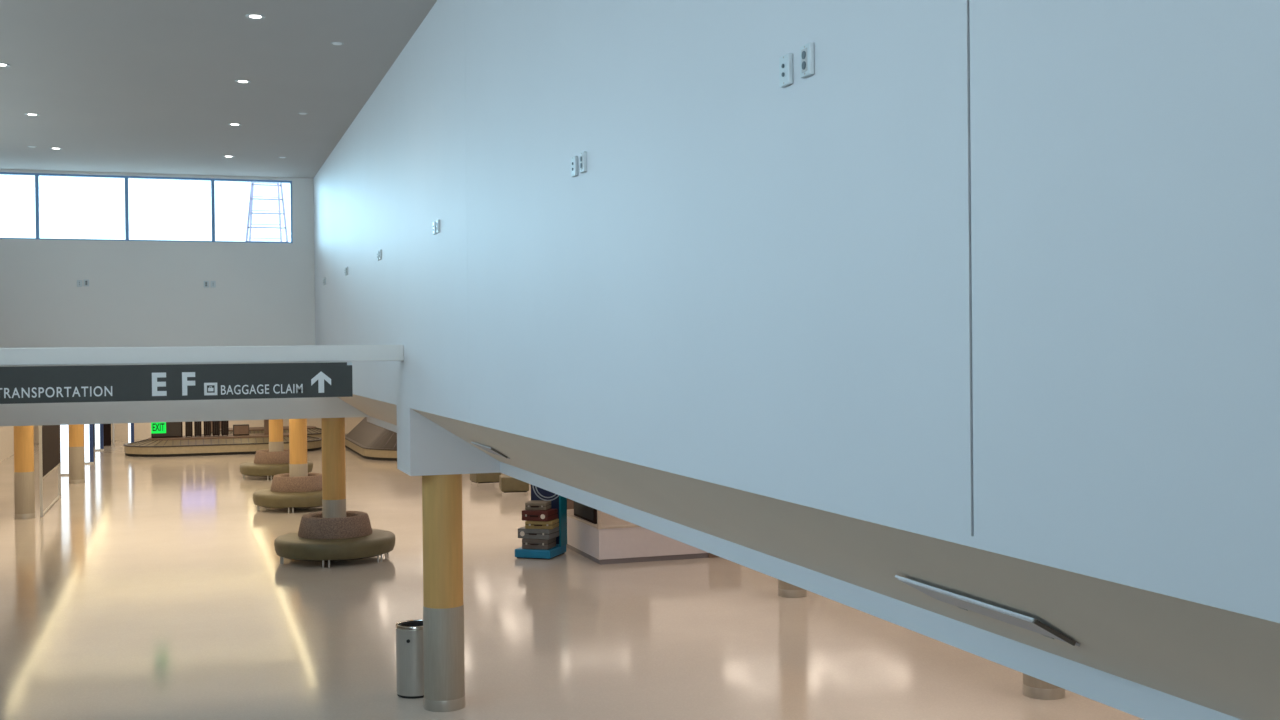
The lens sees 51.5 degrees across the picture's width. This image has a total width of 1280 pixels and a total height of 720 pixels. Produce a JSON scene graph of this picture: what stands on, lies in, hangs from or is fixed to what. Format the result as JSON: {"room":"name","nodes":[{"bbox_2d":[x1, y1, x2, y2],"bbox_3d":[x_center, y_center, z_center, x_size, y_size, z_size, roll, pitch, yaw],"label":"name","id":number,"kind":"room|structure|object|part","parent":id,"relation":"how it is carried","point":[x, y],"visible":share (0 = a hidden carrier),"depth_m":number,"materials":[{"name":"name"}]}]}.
{"room":"airport baggage claim","nodes":[
{"label":"airport baggage claim","id":0,"kind":"room"},
{"bbox_2d":[0,426,34,461],"bbox_3d":[-19.778,2.679,28.160,5.100,3.000,74.000,-1,0,-19],"label":"wall","id":1,"kind":"structure","parent":0,"point":[6,432],"depth_m":54.38,"materials":[{"name":"white paint"}]},
{"bbox_2d":[0,239,315,425],"bbox_3d":[-9.601,-0.547,26.087,6.233,3.525,0.600,-1,0,-19],"label":"wall","id":2,"kind":"structure","parent":0,"point":[138,293],"depth_m":25.83,"materials":[{"name":"white paint"}]},
{"bbox_2d":[0,172,37,238],"bbox_3d":[-12.001,-2.910,25.107,1.115,1.265,0.100,-1,0,-19],"label":"window","id":3,"kind":"structure","parent":2,"relation":"in","point":[1,173],"depth_m":25.23,"materials":[{"name":"blue"}]},
{"bbox_2d":[77,280,81,286],"bbox_3d":[-10.709,-1.463,25.377,0.094,0.128,0.028,-1,0,-19],"label":"wall outlet","id":4,"kind":"object","parent":2,"relation":"attached to","point":[79,282],"visible":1,"depth_m":25.37,"materials":[{"name":"white plastic"}]},
{"bbox_2d":[37,173,126,240],"bbox_3d":[-10.720,-2.927,25.540,1.590,1.265,0.100,-1,0,-19],"label":"window","id":5,"kind":"structure","parent":2,"relation":"in","point":[38,174],"depth_m":25.47,"materials":[{"name":"blue"}]},
{"bbox_2d":[84,280,88,285],"bbox_3d":[-10.596,-1.474,25.415,0.094,0.128,0.028,-1,0,-19],"label":"wall outlet","id":6,"kind":"object","parent":2,"relation":"attached to","point":[86,282],"visible":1,"depth_m":25.40,"materials":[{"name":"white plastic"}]},
{"bbox_2d":[126,176,213,241],"bbox_3d":[-9.211,-2.946,26.050,1.595,1.265,0.100,-1,0,-19],"label":"window","id":7,"kind":"structure","parent":2,"relation":"in","point":[127,177],"depth_m":25.99,"materials":[{"name":"blue"}]},
{"bbox_2d":[204,281,208,286],"bbox_3d":[-8.531,-1.491,26.113,0.094,0.128,0.028,-1,0,-19],"label":"wall outlet","id":8,"kind":"object","parent":2,"relation":"attached to","point":[206,283],"visible":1,"depth_m":26.10,"materials":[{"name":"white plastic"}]},
{"bbox_2d":[211,281,215,286],"bbox_3d":[-8.407,-1.493,26.155,0.094,0.128,0.028,-1,0,-19],"label":"wall outlet","id":9,"kind":"object","parent":2,"relation":"attached to","point":[213,283],"visible":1,"depth_m":26.15,"materials":[{"name":"white plastic"}]},
{"bbox_2d":[213,179,292,242],"bbox_3d":[-7.736,-2.966,26.548,1.520,1.265,0.100,-1,0,-19],"label":"window","id":10,"kind":"structure","parent":2,"relation":"in","point":[234,180],"depth_m":26.50,"materials":[{"name":"blue"}]},
{"bbox_2d":[292,178,313,243],"bbox_3d":[-6.862,-3.006,26.981,0.413,1.320,0.440,-1,0,-19],"label":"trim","id":11,"kind":"structure","parent":2,"relation":"attached to","point":[302,188],"depth_m":26.77,"materials":[{"name":"white paint"}]},
{"bbox_2d":[316,397,368,417],"bbox_3d":[-6.136,0.833,27.265,1.050,0.675,0.600,-1,0,-19],"label":"trim","id":12,"kind":"structure","parent":2,"relation":"attached to","point":[326,407],"depth_m":26.93,"materials":[{"name":"white paint"}]},
{"bbox_2d":[34,417,364,442],"bbox_3d":[-20.547,2.375,67.116,28.000,3.000,0.300,-1,0,-19],"label":"wall","id":13,"kind":"structure","parent":0,"point":[142,431],"depth_m":66.21,"materials":[{"name":"beige paint"}]},
{"bbox_2d":[0,0,436,177],"bbox_3d":[-4.608,-3.712,11.198,6.833,0.300,32.200,-1,0,-19],"label":"ceiling","id":14,"kind":"structure","parent":0,"point":[119,86],"depth_m":17.01,"materials":[{"name":"paint"}]},
{"bbox_2d":[0,63,9,66],"bbox_3d":[-7.717,-3.563,16.038,0.200,0.012,0.200,-1,0,-19],"label":"recessed light","id":15,"kind":"object","parent":14,"relation":"in","point":[1,64],"visible":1,"depth_m":16.06,"materials":[{"name":"white plastic"}]},
{"bbox_2d":[25,113,39,115],"bbox_3d":[-8.866,-3.578,19.376,0.200,0.012,0.200,-1,0,-19],"label":"recessed light","id":16,"kind":"object","parent":14,"relation":"in","point":[27,114],"visible":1,"depth_m":19.35,"materials":[{"name":"white"}]},
{"bbox_2d":[0,169,291,182],"bbox_3d":[-9.821,-3.599,25.978,5.820,0.055,0.440,-1,0,-19],"label":"trim","id":17,"kind":"structure","parent":14,"relation":"attached to","point":[1,170],"depth_m":25.82,"materials":[{"name":"white metal"}]},
{"bbox_2d":[228,123,241,125],"bbox_3d":[-6.221,-3.613,20.386,0.200,0.012,0.200,-1,0,-19],"label":"recessed light","id":18,"kind":"object","parent":14,"relation":"in","point":[230,124],"visible":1,"depth_m":20.38,"materials":[{"name":"white"}]},
{"bbox_2d":[235,80,250,83],"bbox_3d":[-5.135,-3.599,17.175,0.200,0.012,0.200,-1,0,-19],"label":"recessed light","id":19,"kind":"object","parent":14,"relation":"in","point":[236,81],"visible":1,"depth_m":17.16,"materials":[{"name":"white"}]},
{"bbox_2d":[245,14,264,19],"bbox_3d":[-4.017,-3.584,13.869,0.200,0.012,0.200,-1,0,-19],"label":"recessed light","id":20,"kind":"object","parent":14,"relation":"in","point":[249,16],"visible":1,"depth_m":13.86,"materials":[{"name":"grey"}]},
{"bbox_2d":[331,42,343,44],"bbox_3d":[-3.447,-3.600,15.117,0.150,0.012,0.150,-1,0,-19],"label":"sprinkler cover","id":21,"kind":"object","parent":14,"relation":"attached to","point":[333,43],"visible":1,"depth_m":15.08,"materials":[{"name":"white plastic"}]},
{"bbox_2d":[0,433,1143,719],"bbox_3d":[-8.631,4.184,31.936,28.000,0.300,74.000,-1,0,-19],"label":"floor","id":22,"kind":"structure","parent":0,"point":[152,588],"depth_m":20.33,"materials":[{"name":"tile"}]},
{"bbox_2d":[14,426,34,518],"bbox_3d":[-15.918,2.653,34.322,0.488,2.874,0.488,-1,0,-19],"label":"column","id":23,"kind":"structure","parent":22,"relation":"on","point":[24,478],"depth_m":34.12,"materials":[{"name":"wood"}]},
{"bbox_3d":[-15.924,2.050,34.317,0.468,1.669,0.468,-1,0,-19],"label":"veneer casing","id":24,"kind":"part","parent":23,"relation":"part of","materials":[{"name":"brown wood"}]},
{"bbox_2d":[39,425,60,516],"bbox_3d":[-16.421,2.763,37.002,0.080,2.620,5.170,-1,0,-19],"label":"board","id":25,"kind":"object","parent":22,"relation":"on","point":[49,435],"visible":0.79,"depth_m":36.24,"materials":[{"name":"metal"}]},
{"bbox_3d":[-15.604,2.774,34.586,0.070,2.620,0.070,-1,0,-19],"label":"post","id":26,"kind":"part","parent":25,"relation":"part of","materials":[{"name":"grey metal"}]},
{"bbox_3d":[-16.418,3.078,37.004,0.080,0.050,5.100,-1,0,-19],"label":"rail","id":27,"kind":"part","parent":25,"relation":"part of","materials":[{"name":"metal"}]},
{"bbox_3d":[-16.408,4.043,37.012,0.060,0.040,5.040,-1,0,-19],"label":"floor rail","id":28,"kind":"part","parent":25,"relation":"part of","materials":[{"name":"metal"}]},
{"bbox_3d":[-17.238,2.752,39.417,0.070,2.620,0.070,-1,0,-19],"label":"post","id":29,"kind":"part","parent":25,"relation":"part of","materials":[{"name":"grey metal"}]},
{"bbox_2d":[60,425,68,475],"bbox_3d":[-20.114,2.735,46.520,0.480,2.600,0.200,-1,0,-19],"label":"light panel","id":30,"kind":"object","parent":22,"relation":"on","point":[64,440],"visible":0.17,"depth_m":46.46,"materials":[{"name":"white"}]},
{"bbox_2d":[68,424,84,483],"bbox_3d":[-18.500,2.605,43.582,0.488,2.874,0.488,-1,0,-19],"label":"column","id":31,"kind":"structure","parent":22,"relation":"on","point":[75,432],"depth_m":43.38,"materials":[{"name":"metal"}]},
{"bbox_3d":[-18.506,2.003,43.577,0.468,1.669,0.468,-1,0,-19],"label":"veneer casing","id":32,"kind":"part","parent":31,"relation":"part of","materials":[{"name":"orange wood"}]},
{"bbox_2d":[84,424,93,463],"bbox_3d":[-21.337,2.709,51.385,0.340,2.600,0.200,-1,0,-19],"label":"light panel","id":33,"kind":"object","parent":22,"relation":"on","point":[88,428],"visible":0.6,"depth_m":51.34,"materials":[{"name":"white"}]},
{"bbox_2d":[93,424,94,445],"bbox_3d":[-25.375,2.672,61.157,0.530,2.600,0.100,-1,0,-19],"label":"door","id":34,"kind":"structure","parent":22,"relation":"on","point":[93,424],"depth_m":61.19,"materials":[{"name":"white"}]},
{"bbox_2d":[95,424,103,450],"bbox_3d":[-23.825,2.678,58.461,0.360,2.600,0.200,-1,0,-19],"label":"light panel","id":35,"kind":"object","parent":22,"relation":"on","point":[99,439],"visible":0.57,"depth_m":58.43,"materials":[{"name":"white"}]},
{"bbox_2d":[103,424,110,445],"bbox_3d":[-24.712,2.664,61.381,0.470,2.600,0.100,-1,0,-19],"label":"door","id":36,"kind":"structure","parent":22,"relation":"on","point":[106,427],"depth_m":61.37,"materials":[{"name":"black"}]},
{"bbox_2d":[112,424,114,445],"bbox_3d":[-24.189,2.662,60.977,0.240,2.600,0.240,-1,0,-19],"label":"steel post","id":37,"kind":"object","parent":22,"relation":"on","point":[113,429],"visible":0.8,"depth_m":60.94,"materials":[{"name":"grey"}]},
{"bbox_2d":[128,423,133,442],"bbox_3d":[-22.932,2.658,59.818,0.260,2.600,0.200,-1,0,-19],"label":"light panel","id":38,"kind":"object","parent":22,"relation":"on","point":[130,425],"visible":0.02,"depth_m":59.79,"materials":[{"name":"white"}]},
{"bbox_2d":[123,433,321,456],"bbox_3d":[-17.771,3.588,56.923,8.170,0.680,3.970,-1,0,-19],"label":"carousel","id":39,"kind":"object","parent":22,"relation":"on","point":[202,445],"visible":0.67,"depth_m":55.19,"materials":[{"name":"black"}]},
{"bbox_2d":[151,422,182,437],"bbox_3d":[-20.004,2.792,56.158,1.240,0.950,0.512,-1,0,-19],"label":"base cabinet","id":40,"kind":"object","parent":39,"relation":"on","point":[173,429],"visible":0.52,"depth_m":55.97,"materials":[{"name":"wood"}]},
{"bbox_2d":[185,422,192,436],"bbox_3d":[-19.171,2.777,56.441,0.290,0.959,0.448,-1,0,-19],"label":"case","id":41,"kind":"object","parent":39,"relation":"on","point":[188,425],"visible":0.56,"depth_m":56.25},
{"bbox_2d":[194,421,201,436],"bbox_3d":[-18.830,2.772,56.557,0.290,0.959,0.448,-1,0,-19],"label":"case","id":42,"kind":"object","parent":39,"relation":"on","point":[197,424],"visible":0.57,"depth_m":56.34,"materials":[{"name":"metal"}]},
{"bbox_2d":[204,421,210,435],"bbox_3d":[-18.470,2.768,56.678,0.290,0.959,0.448,-1,0,-19],"label":"case","id":43,"kind":"object","parent":39,"relation":"on","point":[207,424],"visible":0.62,"depth_m":56.47,"materials":[{"name":"metal"}]},
{"bbox_2d":[212,421,219,435],"bbox_3d":[-18.129,2.763,56.794,0.290,0.959,0.448,-1,0,-19],"label":"case","id":44,"kind":"object","parent":39,"relation":"on","point":[215,424],"visible":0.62,"depth_m":56.59,"materials":[{"name":"metal"}]},
{"bbox_3d":[-17.772,3.503,56.922,8.170,0.050,3.970,-1,0,-19],"label":"bumper rail","id":45,"kind":"part","parent":39,"relation":"part of","materials":[{"name":"rubber"}]},
{"bbox_2d":[221,421,228,435],"bbox_3d":[-17.788,2.759,56.909,0.290,0.959,0.448,-1,0,-19],"label":"case","id":46,"kind":"object","parent":39,"relation":"on","point":[224,424],"visible":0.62,"depth_m":56.72,"materials":[{"name":"metal"}]},
{"bbox_2d":[233,424,248,435],"bbox_3d":[-17.160,3.000,57.120,0.660,0.460,0.452,-1,0,-19],"label":"box","id":47,"kind":"object","parent":39,"relation":"on","point":[238,429],"visible":1,"depth_m":56.91,"materials":[{"name":"wood"}]},
{"bbox_3d":[-17.089,3.001,56.912,0.600,0.360,0.012,-1,0,-19],"label":"panel","id":48,"kind":"part","parent":47,"relation":"part of","materials":[{"name":"brown laminate"}]},
{"bbox_2d":[264,420,268,434],"bbox_3d":[-16.027,2.755,57.509,1.100,0.920,0.600,-1,0,-19],"label":"pillar","id":49,"kind":"structure","parent":39,"relation":"on","point":[266,422],"depth_m":57.27,"materials":[{"name":"brown laminate"}]},
{"bbox_2d":[202,426,321,437],"bbox_3d":[-17.527,3.540,62.600,6.070,0.680,3.670,-1,0,-19],"label":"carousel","id":50,"kind":"object","parent":22,"relation":"on","point":[313,431],"visible":0.21,"depth_m":61.86,"materials":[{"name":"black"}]},
{"bbox_2d":[239,449,312,479],"bbox_3d":[-12.330,3.514,45.039,2.410,0.905,2.410,-1,0,-19],"label":"bench","id":51,"kind":"object","parent":22,"relation":"on","point":[267,464],"visible":0.8,"depth_m":44.31,"materials":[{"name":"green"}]},
{"bbox_3d":[-12.332,3.264,45.037,1.480,0.405,1.480,-1,0,-19],"label":"backrest","id":52,"kind":"part","parent":51,"relation":"part of","materials":[{"name":"brown fabric"}]},
{"bbox_3d":[-12.329,3.652,45.040,2.410,0.370,2.410,-1,0,-19],"label":"seat","id":53,"kind":"part","parent":51,"relation":"part of","materials":[{"name":"green plastic"}]},
{"bbox_2d":[269,419,283,477],"bbox_3d":[-12.340,2.530,45.031,0.488,2.874,0.488,-1,0,-19],"label":"column","id":54,"kind":"structure","parent":22,"relation":"on","point":[276,444],"depth_m":44.83,"materials":[{"name":"wood"}]},
{"bbox_3d":[-12.346,1.928,45.026,0.468,1.669,0.468,-1,0,-19],"label":"veneer casing","id":55,"kind":"part","parent":54,"relation":"part of","materials":[{"name":"orange wood"}]},
{"bbox_2d":[253,473,321,512],"bbox_3d":[-9.236,3.555,35.951,2.410,0.905,2.410,-1,0,-19],"label":"bench","id":56,"kind":"object","parent":22,"relation":"on","point":[285,491],"visible":0.77,"depth_m":35.22,"materials":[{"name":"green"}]},
{"bbox_3d":[-9.235,3.693,35.952,2.410,0.370,2.410,-1,0,-19],"label":"seat","id":57,"kind":"part","parent":56,"relation":"part of","materials":[{"name":"green plastic"}]},
{"bbox_3d":[-9.239,3.305,35.949,1.480,0.405,1.480,-1,0,-19],"label":"backrest","id":58,"kind":"part","parent":56,"relation":"part of","materials":[{"name":"brown fabric"}]},
{"bbox_2d":[289,419,307,508],"bbox_3d":[-9.246,2.571,35.944,0.488,2.874,0.488,-1,0,-19],"label":"column","id":59,"kind":"structure","parent":22,"relation":"on","point":[298,466],"depth_m":35.73,"materials":[{"name":"wood"}]},
{"bbox_3d":[-9.252,1.968,35.939,0.468,1.669,0.468,-1,0,-19],"label":"veneer casing","id":60,"kind":"part","parent":59,"relation":"part of","materials":[{"name":"orange wood"}]},
{"bbox_2d":[321,418,345,517],"bbox_3d":[-6.264,2.610,27.187,0.488,2.874,0.488,-1,0,-19],"label":"column","id":61,"kind":"structure","parent":22,"relation":"on","point":[333,429],"depth_m":26.98,"materials":[{"name":"brown wood"}]},
{"bbox_2d":[274,511,394,567],"bbox_3d":[-6.206,3.595,27.053,2.410,0.905,2.410,-1,0,-19],"label":"bench","id":62,"kind":"object","parent":22,"relation":"on","point":[350,537],"visible":0.98,"depth_m":26.36,"materials":[{"name":"green fabric"}]},
{"bbox_3d":[-6.203,3.925,27.056,2.040,0.025,2.040,-1,0,-19],"label":"frame","id":63,"kind":"part","parent":62,"relation":"part of","materials":[{"name":"black"}]},
{"bbox_3d":[-6.205,3.733,27.054,2.410,0.370,2.410,-1,0,-19],"label":"seat","id":64,"kind":"part","parent":62,"relation":"part of","materials":[{"name":"green plastic"}]},
{"bbox_3d":[-6.209,3.345,27.051,1.480,0.405,1.480,-1,0,-19],"label":"backrest","id":65,"kind":"part","parent":62,"relation":"part of","materials":[{"name":"brown fabric"}]},
{"bbox_2d":[345,417,396,460],"bbox_3d":[-9.697,3.005,56.905,5.270,1.680,12.270,-1,0,-19],"label":"carousel","id":66,"kind":"object","parent":22,"relation":"on","point":[368,440],"visible":0.33,"depth_m":52.67,"materials":[{"name":"black metal"}]},
{"bbox_3d":[-9.693,3.420,56.909,5.270,0.050,12.270,-1,0,-19],"label":"bumper rail","id":67,"kind":"part","parent":66,"relation":"part of","materials":[{"name":"metal"}]},
{"bbox_2d":[395,620,423,698],"bbox_3d":[-2.762,3.662,16.289,0.466,0.872,0.466,-1,0,-19],"label":"trash bin","id":68,"kind":"object","parent":22,"relation":"on","point":[409,633],"visible":0.66,"depth_m":16.08,"materials":[{"name":"metal"}]},
{"bbox_2d":[422,474,464,711],"bbox_3d":[-2.325,2.717,15.694,0.488,2.764,0.488,-1,0,-19],"label":"column","id":69,"kind":"structure","parent":22,"relation":"on","point":[443,606],"depth_m":15.49,"materials":[{"name":"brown wood"}]},
{"bbox_3d":[-2.331,2.114,15.689,0.468,1.559,0.468,-1,0,-19],"label":"veneer casing","id":70,"kind":"part","parent":69,"relation":"part of","materials":[{"name":"brown wood"}]},
{"bbox_2d":[470,473,500,486],"bbox_3d":[-4.838,3.643,41.556,0.800,0.550,0.800,-1,0,-23],"label":"upholstered bench","id":71,"kind":"object","parent":22,"relation":"on","point":[493,478],"visible":0.56,"depth_m":41.19,"materials":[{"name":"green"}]},
{"bbox_2d":[499,475,528,495],"bbox_3d":[-3.671,3.653,38.731,0.800,0.550,0.800,-1,0,-11],"label":"upholstered bench","id":72,"kind":"object","parent":22,"relation":"on","point":[507,484],"visible":0.85,"depth_m":38.34,"materials":[{"name":"green fabric"}]},
{"bbox_2d":[515,485,566,559],"bbox_3d":[-2.029,2.954,27.158,0.800,2.100,0.920,0,0,18],"label":"display stand","id":73,"kind":"object","parent":22,"relation":"on","point":[558,502],"visible":0.41,"depth_m":27.21,"materials":[{"name":"blue paint"}]},
{"bbox_2d":[522,537,555,549],"bbox_3d":[-2.055,3.711,26.983,0.560,0.210,0.560,0,0,15],"label":"suitcase","id":74,"kind":"object","parent":73,"relation":"on","point":[540,544],"visible":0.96,"depth_m":26.76,"materials":[{"name":"black"}]},
{"bbox_2d":[518,527,558,539],"bbox_3d":[-2.068,3.504,26.985,0.700,0.200,0.560,0,0,21],"label":"suitcase","id":75,"kind":"object","parent":74,"relation":"on","point":[548,534],"visible":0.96,"depth_m":26.77,"materials":[{"name":"leather"}]},
{"bbox_3d":[-2.062,3.450,27.004,0.700,0.092,0.520,0,0,21],"label":"lid","id":76,"kind":"part","parent":75,"relation":"part of","materials":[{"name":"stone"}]},
{"bbox_2d":[525,519,558,528],"bbox_3d":[-1.992,3.324,26.958,0.580,0.155,0.540,0,0,13],"label":"suitcase","id":77,"kind":"object","parent":75,"relation":"on","point":[552,524],"visible":0.92,"depth_m":26.75,"materials":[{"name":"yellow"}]},
{"bbox_2d":[522,508,557,521],"bbox_3d":[-2.044,3.142,26.973,0.580,0.205,0.540,0,0,22],"label":"suitcase","id":78,"kind":"object","parent":77,"relation":"on","point":[550,514],"visible":0.96,"depth_m":26.79,"materials":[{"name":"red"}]},
{"bbox_2d":[525,500,550,509],"bbox_3d":[-2.077,2.962,27.056,0.440,0.150,0.480,0,0,11],"label":"suitcase","id":79,"kind":"object","parent":78,"relation":"on","point":[533,504],"visible":1,"depth_m":26.88,"materials":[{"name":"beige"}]},
{"bbox_3d":[-2.074,2.921,27.075,0.440,0.069,0.440,0,0,11],"label":"lid","id":80,"kind":"part","parent":79,"relation":"part of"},
{"bbox_3d":[-2.037,3.086,26.991,0.580,0.094,0.500,0,0,22],"label":"lid","id":81,"kind":"part","parent":78,"relation":"part of","materials":[{"name":"red leather"}]},
{"bbox_3d":[-1.988,3.282,26.977,0.580,0.071,0.500,0,0,13],"label":"lid","id":82,"kind":"part","parent":77,"relation":"part of","materials":[{"name":"yellow leather"}]},
{"bbox_3d":[-2.050,3.654,27.002,0.560,0.097,0.520,0,0,15],"label":"lid","id":83,"kind":"part","parent":74,"relation":"part of","materials":[{"name":"grey leather"}]},
{"bbox_2d":[567,498,573,508],"bbox_3d":[-0.798,2.812,29.575,2.080,2.320,0.180,-1,0,-19],"label":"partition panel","id":84,"kind":"object","parent":22,"relation":"on","point":[570,503],"visible":0.02,"depth_m":29.27,"materials":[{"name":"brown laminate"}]},
{"bbox_2d":[566,509,718,564],"bbox_3d":[0.132,3.317,27.796,3.030,1.320,3.010,-1,0,-19],"label":"counter","id":85,"kind":"object","parent":22,"relation":"on","point":[613,540],"depth_m":26.28,"materials":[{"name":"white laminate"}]},
{"bbox_2d":[574,501,596,523],"bbox_3d":[-1.105,2.938,27.033,0.112,0.620,1.500,-1,0,-19],"label":"equipment box","id":86,"kind":"object","parent":85,"relation":"on","point":[587,513],"visible":0.36,"depth_m":26.86,"materials":[{"name":"black"}]},
{"bbox_3d":[-0.803,2.969,25.927,0.050,0.575,0.070,-1,0,-19],"label":"corner post","id":87,"kind":"part","parent":85,"relation":"part of","materials":[{"name":"stone"}]},
{"bbox_2d":[567,509,640,528],"bbox_3d":[-0.201,3.258,27.683,2.330,0.045,3.010,-1,0,-19],"label":"countertop","id":88,"kind":"structure","parent":85,"relation":"on","point":[608,521],"depth_m":26.59,"materials":[{"name":"stone"}]},
{"bbox_2d":[778,579,806,597],"bbox_3d":[2.575,2.611,22.523,0.488,2.764,0.488,-1,0,-19],"label":"column","id":89,"kind":"structure","parent":22,"relation":"on","point":[786,590],"depth_m":22.32,"materials":[{"name":"metal"}]},
{"bbox_2d":[1023,673,1064,699],"bbox_3d":[4.840,2.641,15.952,0.488,2.764,0.488,-1,0,-19],"label":"column","id":90,"kind":"structure","parent":22,"relation":"on","point":[1034,688],"depth_m":15.76,"materials":[{"name":"metal"}]},
{"bbox_2d":[313,0,1279,622],"bbox_3d":[-1.449,-1.517,12.060,0.250,4.170,31.790,-1,0,-19],"label":"wall","id":91,"kind":"structure","parent":0,"point":[1002,277],"depth_m":4.95,"materials":[{"name":"paint"}]},
{"bbox_2d":[0,345,403,365],"bbox_3d":[-5.776,-0.049,14.794,6.233,0.190,0.230,-1,0,-19],"label":"beam","id":92,"kind":"structure","parent":91,"relation":"attached to","point":[302,353],"depth_m":14.94,"materials":[{"name":"white paint"}]},
{"bbox_2d":[379,249,381,259],"bbox_3d":[-3.413,-1.385,17.440,0.028,0.128,0.094,-1,0,-19],"label":"wall outlet","id":93,"kind":"object","parent":91,"relation":"attached to","point":[380,250],"visible":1,"depth_m":17.40,"materials":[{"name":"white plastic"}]},
{"bbox_2d":[433,221,435,234],"bbox_3d":[-2.099,-1.347,13.556,0.028,0.128,0.094,-1,0,-19],"label":"wall outlet","id":94,"kind":"object","parent":91,"relation":"attached to","point":[434,222],"visible":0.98,"depth_m":13.51,"materials":[{"name":"white plastic"}]},
{"bbox_2d":[436,220,439,232],"bbox_3d":[-2.035,-1.346,13.367,0.028,0.128,0.094,-1,0,-19],"label":"wall outlet","id":95,"kind":"object","parent":91,"relation":"attached to","point":[437,221],"visible":1,"depth_m":13.33,"materials":[{"name":"white plastic"}]},
{"bbox_2d":[397,405,499,475],"bbox_3d":[-2.321,0.939,15.983,1.050,0.785,1.040,-1,0,-19],"label":"beam","id":96,"kind":"structure","parent":91,"relation":"attached to","point":[424,447],"depth_m":15.46,"materials":[{"name":"paint"}]},
{"bbox_2d":[571,156,577,176],"bbox_3d":[-0.427,-1.255,8.612,0.028,0.128,0.094,-1,0,-19],"label":"wall outlet","id":97,"kind":"object","parent":91,"relation":"attached to","point":[574,160],"visible":1,"depth_m":8.57,"materials":[{"name":"white plastic"}]},
{"bbox_2d":[580,151,586,172],"bbox_3d":[-0.363,-1.254,8.422,0.028,0.128,0.094,-1,0,-19],"label":"wall outlet","id":98,"kind":"object","parent":91,"relation":"attached to","point":[583,155],"visible":1,"depth_m":8.38,"materials":[{"name":"white plastic"}]},
{"bbox_2d":[779,53,792,87],"bbox_3d":[0.608,-1.211,5.552,0.028,0.128,0.094,-1,0,-19],"label":"wall outlet","id":99,"kind":"object","parent":91,"relation":"attached to","point":[785,61],"visible":1,"depth_m":5.53,"materials":[{"name":"white plastic"}]},
{"bbox_2d":[800,42,813,77],"bbox_3d":[0.672,-1.210,5.363,0.028,0.128,0.094,-1,0,-19],"label":"wall outlet","id":100,"kind":"object","parent":91,"relation":"attached to","point":[807,50],"visible":1,"depth_m":5.34,"materials":[{"name":"white plastic"}]},
{"bbox_2d":[802,61,805,69],"bbox_3d":[0.661,-1.189,5.359,0.004,0.033,0.032,-1,0,-19],"label":"socket","id":101,"kind":"object","parent":100,"relation":"attached to","point":[803,62],"depth_m":5.36,"materials":[{"name":"grey plastic"}]},
{"bbox_2d":[337,394,1279,719],"bbox_3d":[-1.061,0.840,12.255,1.052,0.755,31.890,-1,0,-19],"label":"soffit","id":102,"kind":"structure","parent":0,"point":[1227,662],"depth_m":5.07,"materials":[{"name":"paint"}]},
{"bbox_2d":[471,442,509,458],"bbox_3d":[-1.602,0.969,14.238,0.222,0.134,1.017,-1,0,-19],"label":"access panel","id":103,"kind":"object","parent":102,"relation":"attached to","point":[489,449],"visible":1,"depth_m":14.11,"materials":[{"name":"grey paint"}]},
{"bbox_2d":[895,575,1079,645],"bbox_3d":[1.389,1.011,5.390,0.225,0.130,1.017,-1,0,-19],"label":"access panel","id":104,"kind":"object","parent":102,"relation":"attached to","point":[964,603],"visible":1,"depth_m":5.27,"materials":[{"name":"grey paint"}]},
{"bbox_3d":[-8.663,1.001,31.911,28.000,0.535,74.000,-1,0,-19],"label":"ceiling","id":105,"kind":"structure","parent":0,"visible":0},
{"bbox_2d":[151,422,165,432],"bbox_3d":[-10.671,1.412,29.435,0.310,0.425,0.058,-1,0,-19],"label":"exit sign","id":106,"kind":"object","parent":105,"relation":"hanging from","point":[156,427],"visible":0.77,"depth_m":29.42,"materials":[{"name":"green plastic"}]},
{"bbox_2d":[367,416,1240,719],"bbox_3d":[-0.487,1.226,12.450,0.150,0.230,31.890,-1,0,-19],"label":"beam","id":107,"kind":"structure","parent":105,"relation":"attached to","point":[1138,700],"depth_m":6.54,"materials":[{"name":"paint"}]},
{"bbox_3d":[-15.787,0.414,62.329,70.000,0.300,71.800,-1,0,-19],"label":"roof","id":108,"kind":"structure","parent":0,"visible":0},
{"bbox_2d":[245,182,287,241],"bbox_3d":[-8.036,-2.224,28.467,1.466,5.362,1.100,-1,0,-19],"label":"step ladder","id":109,"kind":"object","parent":108,"relation":"on","point":[250,210],"visible":0.19,"depth_m":28.14,"materials":[{"name":"silver metal"}]},
{"bbox_3d":[-8.299,-2.188,27.903,0.606,5.305,0.030,-1,0,-19],"label":"rail","id":110,"kind":"part","parent":109,"relation":"part of","materials":[{"name":"silver metal"}]},
{"bbox_3d":[-8.482,-2.193,28.791,0.401,5.303,0.030,-1,0,-19],"label":"rail","id":111,"kind":"part","parent":109,"relation":"part of","materials":[{"name":"silver metal"}]},
{"bbox_3d":[-7.821,-2.202,29.014,0.245,5.302,0.030,-1,0,-19],"label":"rail","id":112,"kind":"part","parent":109,"relation":"part of","materials":[{"name":"silver metal"}]},
{"bbox_3d":[-7.454,-2.199,28.189,0.541,5.304,0.030,-1,0,-19],"label":"rail","id":113,"kind":"part","parent":109,"relation":"part of","materials":[{"name":"silver metal"}]},
{"bbox_3d":[-7.658,-1.045,10.121,0.300,4.955,32.090,-1,0,-19],"label":"wall","id":114,"kind":"structure","parent":0,"visible":0},
{"bbox_2d":[0,362,352,403],"bbox_3d":[-6.023,0.260,14.587,5.625,0.400,0.108,-1,0,-19],"label":"directional sign","id":115,"kind":"object","parent":114,"relation":"attached to","point":[90,383],"visible":1,"depth_m":14.81,"materials":[{"name":"black plastic"}]}
]}

